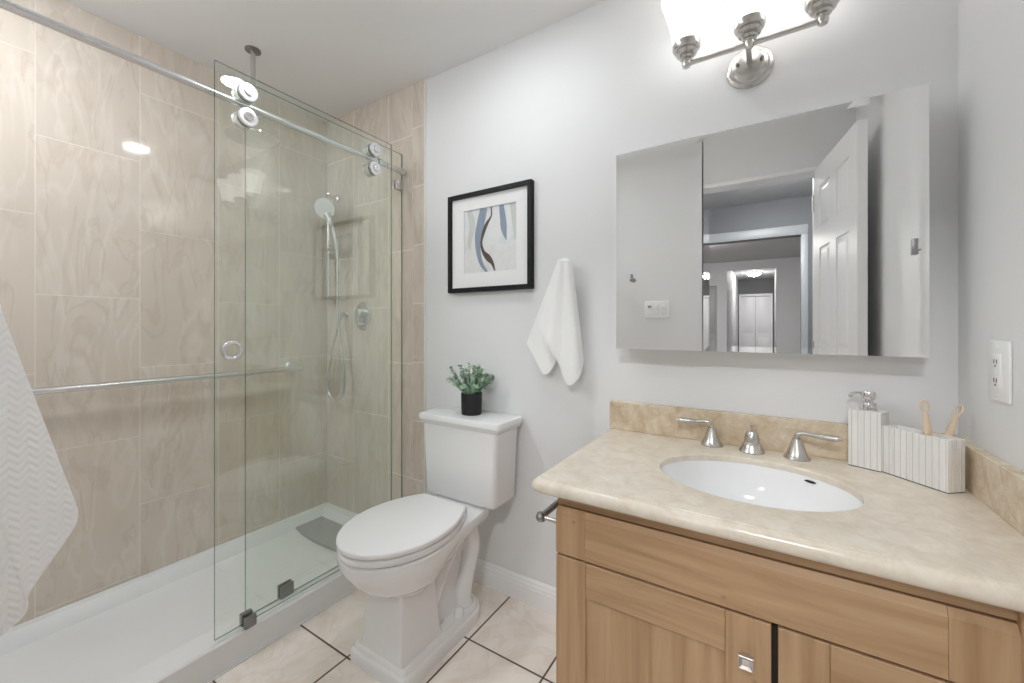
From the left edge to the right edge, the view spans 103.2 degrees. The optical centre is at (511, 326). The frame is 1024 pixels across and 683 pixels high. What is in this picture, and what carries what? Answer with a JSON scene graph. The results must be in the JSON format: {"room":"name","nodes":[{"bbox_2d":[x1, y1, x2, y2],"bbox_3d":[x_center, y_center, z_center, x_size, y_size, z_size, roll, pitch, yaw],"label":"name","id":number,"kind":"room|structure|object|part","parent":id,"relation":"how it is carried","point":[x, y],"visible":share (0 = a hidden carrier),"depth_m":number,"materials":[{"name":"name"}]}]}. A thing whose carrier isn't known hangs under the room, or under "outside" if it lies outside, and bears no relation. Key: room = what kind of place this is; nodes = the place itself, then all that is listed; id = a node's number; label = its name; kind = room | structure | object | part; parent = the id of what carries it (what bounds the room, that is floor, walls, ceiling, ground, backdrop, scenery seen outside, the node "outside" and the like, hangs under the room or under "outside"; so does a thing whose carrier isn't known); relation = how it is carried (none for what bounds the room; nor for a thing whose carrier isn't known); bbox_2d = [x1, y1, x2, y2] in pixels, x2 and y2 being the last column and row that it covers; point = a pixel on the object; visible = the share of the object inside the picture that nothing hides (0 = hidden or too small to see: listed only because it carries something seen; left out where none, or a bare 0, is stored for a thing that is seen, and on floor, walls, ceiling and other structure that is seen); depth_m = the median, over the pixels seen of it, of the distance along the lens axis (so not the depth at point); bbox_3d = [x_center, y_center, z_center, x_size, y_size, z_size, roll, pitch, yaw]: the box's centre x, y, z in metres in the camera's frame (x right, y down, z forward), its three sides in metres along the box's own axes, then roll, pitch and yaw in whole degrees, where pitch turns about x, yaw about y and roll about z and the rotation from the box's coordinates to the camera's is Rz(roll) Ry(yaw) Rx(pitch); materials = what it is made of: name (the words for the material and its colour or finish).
{"room":"bathroom","nodes":[
{"label":"bathroom","id":0,"kind":"room"},
{"bbox_2d":[0,0,326,626],"bbox_3d":[-1.536,-0.034,1.724,0.100,2.307,1.590,0,0,32],"label":"wall","id":1,"kind":"structure","parent":0,"point":[139,239],"depth_m":1.70,"materials":[{"name":"tile"}]},
{"bbox_2d":[31,361,303,394],"bbox_3d":[-1.470,0.223,1.679,0.060,0.072,1.225,0,0,32],"label":"grab bar","id":2,"kind":"object","parent":1,"relation":"attached to","point":[291,367],"visible":0.96,"depth_m":1.67,"materials":[{"name":"silver metal"}]},
{"bbox_2d":[64,0,604,121],"bbox_3d":[-0.416,-1.237,1.003,2.763,0.100,1.810,0,0,32],"label":"ceiling","id":3,"kind":"structure","parent":0,"point":[327,60],"depth_m":1.65,"materials":[{"name":"paint"}]},
{"bbox_2d":[224,45,279,148],"bbox_3d":[-1.112,-0.996,1.743,0.200,0.383,0.200,0,0,32],"label":"shower head","id":4,"kind":"object","parent":3,"relation":"hanging from","point":[253,137],"visible":0.94,"depth_m":1.74},
{"bbox_2d":[210,581,555,682],"bbox_3d":[-0.416,1.170,1.003,2.763,0.100,1.810,0,0,32],"label":"floor","id":5,"kind":"structure","parent":0,"point":[512,640],"depth_m":1.40,"materials":[{"name":"beige tile"}]},
{"bbox_2d":[0,502,357,682],"bbox_3d":[-1.206,1.070,1.509,0.685,0.100,1.578,0,0,32],"label":"shower pan","id":6,"kind":"object","parent":5,"relation":"on","point":[177,622],"visible":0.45,"depth_m":1.49,"materials":[{"name":"white"}]},
{"bbox_2d":[239,608,256,629],"bbox_3d":[-0.903,1.000,1.388,0.044,0.040,0.036,0,0,32],"label":"guide","id":7,"kind":"object","parent":6,"relation":"on","point":[247,619],"visible":1,"depth_m":1.38,"materials":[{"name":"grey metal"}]},
{"bbox_2d":[277,179,402,598],"bbox_3d":[-0.743,0.081,1.725,0.028,1.878,0.716,0,0,32],"label":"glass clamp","id":8,"kind":"object","parent":6,"relation":"on","point":[286,588],"visible":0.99,"depth_m":1.54,"materials":[{"name":"grey"}]},
{"bbox_2d":[336,406,522,682],"bbox_3d":[-0.307,0.742,1.481,0.418,0.757,0.674,0,0,32],"label":"toilet","id":9,"kind":"object","parent":5,"relation":"on","point":[414,558],"visible":1,"depth_m":1.39,"materials":[{"name":"white ceramic"}]},
{"bbox_3d":[-0.378,0.673,1.385,0.352,0.018,0.436,0,0,32],"label":"lid","id":10,"kind":"part","parent":9,"relation":"part of","materials":[{"name":"white plastic"}]},
{"bbox_3d":[-0.345,0.803,1.436,0.348,0.184,0.543,0,0,32],"label":"bowl","id":11,"kind":"part","parent":9,"relation":"part of","materials":[{"name":"white ceramic"}]},
{"bbox_3d":[-0.315,1.089,1.484,0.262,0.063,0.454,0,0,32],"label":"plate","id":12,"kind":"part","parent":9,"relation":"part of","materials":[{"name":"white ceramic"}]},
{"bbox_2d":[446,363,494,415],"bbox_3d":[-0.171,0.255,1.689,0.172,0.215,0.200,0,0,32],"label":"potted plant","id":13,"kind":"object","parent":9,"relation":"on","point":[471,395],"visible":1,"depth_m":1.65,"materials":[{"name":"green plant"}]},
{"bbox_3d":[-0.168,0.319,1.686,0.086,0.088,0.086,0,0,32],"label":"pot","id":14,"kind":"part","parent":13,"relation":"part of","materials":[{"name":"black ceramic"}]},
{"bbox_3d":[-0.177,0.548,1.689,0.386,0.296,0.161,0,0,32],"label":"tank","id":15,"kind":"part","parent":9,"relation":"part of","materials":[{"name":"white ceramic"}]},
{"bbox_3d":[-0.176,0.385,1.686,0.418,0.043,0.187,0,0,32],"label":"tank lid","id":16,"kind":"part","parent":9,"relation":"part of","materials":[{"name":"white ceramic"}]},
{"bbox_2d":[556,498,1023,682],"bbox_3d":[0.594,0.760,0.976,0.823,0.720,0.573,0,0,32],"label":"vanity cabinet","id":17,"kind":"object","parent":5,"relation":"on","point":[639,600],"visible":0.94,"depth_m":0.77,"materials":[{"name":"brown wood"}]},
{"bbox_2d":[536,499,559,522],"bbox_3d":[0.137,0.496,1.101,0.085,0.032,0.169,0,0,32],"label":"toilet paper holder","id":18,"kind":"object","parent":17,"relation":"attached to","point":[541,516],"visible":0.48,"depth_m":1.05,"materials":[{"name":"silver metal"}]},
{"bbox_3d":[0.110,0.496,1.037,0.062,0.032,0.032,0,0,32],"label":"post","id":19,"kind":"part","parent":18,"relation":"part of","materials":[{"name":"silver metal"}]},
{"bbox_3d":[0.296,0.785,0.869,0.286,0.319,0.011,0,0,32],"label":"cabinet door","id":20,"kind":"part","parent":17,"relation":"part of","materials":[{"name":"brown wood"}]},
{"bbox_3d":[0.295,0.586,0.866,0.286,0.080,0.020,0,0,32],"label":"rail","id":21,"kind":"part","parent":17,"relation":"part of","materials":[{"name":"brown wood"}]},
{"bbox_3d":[0.434,0.618,0.753,0.025,0.025,0.024,0,0,32],"label":"knob","id":22,"kind":"part","parent":17,"relation":"part of","materials":[{"name":"silver metal"}]},
{"bbox_2d":[532,400,1023,612],"bbox_3d":[0.568,0.333,0.987,0.880,0.135,0.584,0,0,32],"label":"countertop","id":23,"kind":"structure","parent":17,"relation":"on","point":[969,545],"depth_m":0.82,"materials":[{"name":"beige stone"}]},
{"bbox_2d":[677,417,842,461],"bbox_3d":[0.697,0.323,1.178,0.408,0.081,0.070,0,0,36],"label":"faucet","id":24,"kind":"object","parent":23,"relation":"on","point":[751,445],"visible":1,"depth_m":1.16,"materials":[{"name":"silver metal"}]},
{"bbox_3d":[0.569,0.299,1.260,0.105,0.026,0.017,0,0,23],"label":"lever","id":25,"kind":"part","parent":24,"relation":"part of","materials":[{"name":"silver metal"}]},
{"bbox_3d":[0.612,0.335,1.244,0.063,0.057,0.063,0,0,32],"label":"handle","id":26,"kind":"part","parent":24,"relation":"part of","materials":[{"name":"silver metal"}]},
{"bbox_3d":[0.695,0.332,1.177,0.066,0.063,0.066,0,0,32],"label":"spout","id":27,"kind":"part","parent":24,"relation":"part of","materials":[{"name":"silver metal"}]},
{"bbox_3d":[0.785,0.335,1.119,0.063,0.057,0.063,0,0,32],"label":"handle","id":28,"kind":"part","parent":24,"relation":"part of","materials":[{"name":"silver metal"}]},
{"bbox_3d":[0.819,0.299,1.087,0.105,0.026,0.017,0,0,42],"label":"lever","id":29,"kind":"part","parent":24,"relation":"part of","materials":[{"name":"silver metal"}]},
{"bbox_2d":[661,460,862,511],"bbox_3d":[0.573,0.455,0.975,0.433,0.150,0.344,0,0,32],"label":"sink","id":30,"kind":"object","parent":23,"relation":"in","point":[741,482],"visible":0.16,"depth_m":1.09,"materials":[{"name":"white ceramic"}]},
{"bbox_2d":[848,390,888,471],"bbox_3d":[0.923,0.265,1.056,0.060,0.196,0.073,0,0,-33],"label":"soap dispenser","id":31,"kind":"object","parent":23,"relation":"on","point":[865,421],"visible":0.98,"depth_m":1.04,"materials":[{"name":"ceramic"}]},
{"bbox_2d":[882,425,964,493],"bbox_3d":[0.957,0.305,0.950,0.046,0.116,0.135,0,0,-9],"label":"toothbrush holder","id":32,"kind":"object","parent":23,"relation":"on","point":[937,461],"visible":0.98,"depth_m":0.92,"materials":[{"name":"ceramic"}]},
{"bbox_2d":[920,400,932,435],"bbox_3d":[0.952,0.257,0.927,0.031,0.177,0.013,0,0,14],"label":"toothbrush","id":33,"kind":"object","parent":32,"relation":"in","point":[927,428],"visible":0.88,"depth_m":0.93,"materials":[{"name":"brown wood"}]},
{"bbox_2d":[944,404,963,436],"bbox_3d":[0.991,0.262,0.928,0.081,0.168,0.014,0,0,-3],"label":"toothbrush","id":34,"kind":"object","parent":32,"relation":"in","point":[950,429],"visible":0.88,"depth_m":0.93,"materials":[{"name":"brown wood"}]},
{"bbox_3d":[0.465,0.705,0.775,0.821,0.610,0.028,0,0,32],"label":"frame","id":35,"kind":"part","parent":17,"relation":"part of","materials":[{"name":"brown wood"}]},
{"bbox_3d":[0.611,0.586,0.666,0.141,0.080,0.020,0,0,32],"label":"rail","id":36,"kind":"part","parent":17,"relation":"part of","materials":[{"name":"brown wood"}]},
{"bbox_2d":[426,0,957,587],"bbox_3d":[0.041,-0.034,1.726,2.763,2.307,0.100,0,0,32],"label":"wall","id":37,"kind":"structure","parent":0,"point":[554,106],"depth_m":1.46,"materials":[{"name":"paint"}]},
{"bbox_2d":[327,79,425,513],"bbox_3d":[-0.743,-0.034,2.156,0.777,2.307,0.011,0,0,32],"label":"wall tile","id":38,"kind":"structure","parent":37,"relation":"attached to","point":[376,456],"depth_m":2.12,"materials":[{"name":"tile"}]},
{"bbox_2d":[0,0,406,175],"bbox_3d":[-0.963,-0.762,1.354,0.058,0.036,1.576,0,0,32],"label":"shower rail","id":39,"kind":"object","parent":38,"relation":"attached to","point":[7,5],"visible":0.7,"depth_m":1.21,"materials":[{"name":"silver metal"}]},
{"bbox_2d":[221,82,380,359],"bbox_3d":[-0.769,0.076,1.612,0.062,1.862,0.722,0,0,32],"label":"shower door hardware","id":40,"kind":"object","parent":39,"relation":"hanging from","point":[244,118],"depth_m":1.38,"materials":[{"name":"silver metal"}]},
{"bbox_3d":[-0.925,0.078,1.338,0.031,0.066,0.066,0,0,32],"label":"ring pull","id":41,"kind":"part","parent":40,"relation":"part of","materials":[{"name":"silver metal"}]},
{"bbox_2d":[398,168,406,175],"bbox_3d":[-0.541,-0.762,2.001,0.033,0.033,0.031,0,0,32],"label":"socket","id":42,"kind":"object","parent":39,"relation":"attached to","point":[401,171],"depth_m":1.99,"materials":[{"name":"silver metal"}]},
{"bbox_2d":[322,193,341,301],"bbox_3d":[-0.979,-0.444,2.248,0.176,0.607,0.076,0,0,44],"label":"slide bar","id":43,"kind":"object","parent":38,"relation":"attached to","point":[336,246],"visible":0.84,"depth_m":2.26,"materials":[{"name":"silver metal"}]},
{"bbox_2d":[314,197,345,400],"bbox_3d":[-0.969,-0.140,2.186,0.169,1.090,0.110,0,0,14],"label":"shower","id":44,"kind":"object","parent":43,"relation":"attached to","point":[325,208],"visible":1,"depth_m":2.18,"materials":[{"name":"silver metal"}]},
{"bbox_3d":[-0.970,-0.490,2.183,0.081,0.241,0.043,0,0,-8],"label":"handle","id":45,"kind":"part","parent":44,"relation":"part of","materials":[{"name":"silver metal"}]},
{"bbox_2d":[339,311,348,318],"bbox_3d":[-0.935,-0.065,2.242,0.044,0.046,0.050,0,0,32],"label":"outlet","id":46,"kind":"object","parent":38,"relation":"attached to","point":[345,314],"visible":0.9,"depth_m":2.24,"materials":[{"name":"silver metal"}]},
{"bbox_2d":[354,302,370,329],"bbox_3d":[-0.812,-0.056,2.169,0.132,0.154,0.043,0,0,32],"label":"shower valve","id":47,"kind":"object","parent":38,"relation":"attached to","point":[362,313],"visible":1,"depth_m":2.16,"materials":[{"name":"silver metal"}]},
{"bbox_3d":[-0.814,-0.055,2.165,0.048,0.082,0.035,0,0,32],"label":"control knob","id":48,"kind":"part","parent":47,"relation":"part of","materials":[{"name":"silver metal"}]},
{"bbox_2d":[448,179,533,292],"bbox_3d":[-0.102,-0.370,1.742,0.437,0.436,0.026,0,0,32],"label":"framed picture","id":49,"kind":"object","parent":37,"relation":"attached to","point":[491,230],"visible":1,"depth_m":1.73,"materials":[{"name":"black"}]},
{"bbox_2d":[465,202,515,273],"bbox_3d":[-0.095,-0.374,1.745,0.284,0.288,0.005,0,0,32],"label":"art print","id":50,"kind":"object","parent":49,"relation":"attached to","point":[490,227],"depth_m":1.74,"materials":[{"name":"white paper"}]},
{"bbox_2d":[473,558,555,615],"bbox_3d":[-0.002,1.070,1.687,0.978,0.100,0.012,0,0,32],"label":"baseboard","id":51,"kind":"structure","parent":37,"relation":"attached to","point":[537,594],"depth_m":1.67,"materials":[{"name":"white paint"}]},
{"bbox_2d":[661,0,839,88],"bbox_3d":[0.674,-0.855,1.151,0.468,0.262,0.193,0,0,32],"label":"vanity light","id":52,"kind":"object","parent":37,"relation":"attached to","point":[753,64],"visible":1,"depth_m":1.18,"materials":[{"name":"silver metal"}]},
{"bbox_3d":[0.523,-0.915,1.217,0.142,0.142,0.142,0,0,32],"label":"lamp shade","id":53,"kind":"part","parent":52,"relation":"part of","materials":[{"name":"white glass"}]},
{"bbox_3d":[0.661,-0.915,1.130,0.142,0.142,0.142,0,0,32],"label":"lamp shade","id":54,"kind":"part","parent":52,"relation":"part of","materials":[{"name":"white glass"}]},
{"bbox_3d":[0.684,-0.786,1.172,0.015,0.015,0.096,0,0,32],"label":"arm","id":55,"kind":"part","parent":52,"relation":"part of","materials":[{"name":"silver metal"}]},
{"bbox_3d":[0.715,-0.786,1.222,0.124,0.124,0.030,0,0,32],"label":"wall plate","id":56,"kind":"part","parent":52,"relation":"part of","materials":[{"name":"silver metal"}]},
{"bbox_2d":[616,84,928,357],"bbox_3d":[0.686,-0.248,1.189,0.748,0.643,0.116,0,0,32],"label":"medicine cabinet","id":57,"kind":"object","parent":37,"relation":"attached to","point":[806,232],"visible":1,"depth_m":1.10,"materials":[{"name":"white metal"}]},
{"bbox_3d":[0.459,-0.248,1.284,0.262,0.643,0.009,0,0,34],"label":"mirror door","id":58,"kind":"part","parent":57,"relation":"part of","materials":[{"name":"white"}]},
{"bbox_2d":[610,400,958,460],"bbox_3d":[0.722,0.314,1.223,0.872,0.098,0.020,0,0,32],"label":"backsplash","id":59,"kind":"structure","parent":37,"relation":"attached to","point":[775,433],"depth_m":1.24,"materials":[{"name":"beige stone"}]},
{"bbox_3d":[0.186,-0.217,1.543,0.032,0.046,0.054,0,0,32],"label":"robe hook","id":60,"kind":"object","parent":37,"relation":"attached to","visible":0},
{"bbox_2d":[527,258,583,384],"bbox_3d":[0.151,-0.021,1.535,0.240,0.467,0.060,0,0,32],"label":"hand towel","id":61,"kind":"object","parent":60,"relation":"hanging from","point":[555,335],"visible":1,"depth_m":1.50,"materials":[{"name":"white fabric"}]},
{"bbox_2d":[958,0,1023,471],"bbox_3d":[0.714,-0.034,0.300,0.100,2.307,1.590,0,0,32],"label":"wall","id":62,"kind":"structure","parent":0,"point":[990,32],"depth_m":0.86,"materials":[{"name":"paint"}]},
{"bbox_2d":[988,340,1011,403],"bbox_3d":[0.974,0.089,0.813,0.010,0.121,0.087,0,0,32],"label":"wall outlet","id":63,"kind":"object","parent":62,"relation":"attached to","point":[999,352],"visible":1,"depth_m":0.80,"materials":[{"name":"white plastic"}]},
{"bbox_2d":[992,353,1001,388],"bbox_3d":[0.972,0.089,0.814,0.004,0.068,0.035,0,0,32],"label":"socket","id":64,"kind":"object","parent":63,"relation":"attached to","point":[996,357],"depth_m":0.81,"materials":[{"name":"white plastic"}]},
{"bbox_3d":[-1.018,-0.487,0.496,0.032,0.046,0.069,0,0,32],"label":"robe hook","id":65,"kind":"object","parent":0,"visible":0},
{"bbox_2d":[0,306,77,635],"bbox_3d":[-0.923,0.033,0.649,0.109,1.111,0.387,0,0,19],"label":"bath towel","id":66,"kind":"object","parent":65,"relation":"hanging from","point":[39,509],"visible":1,"depth_m":0.74,"materials":[{"name":"white fabric"}]}
]}

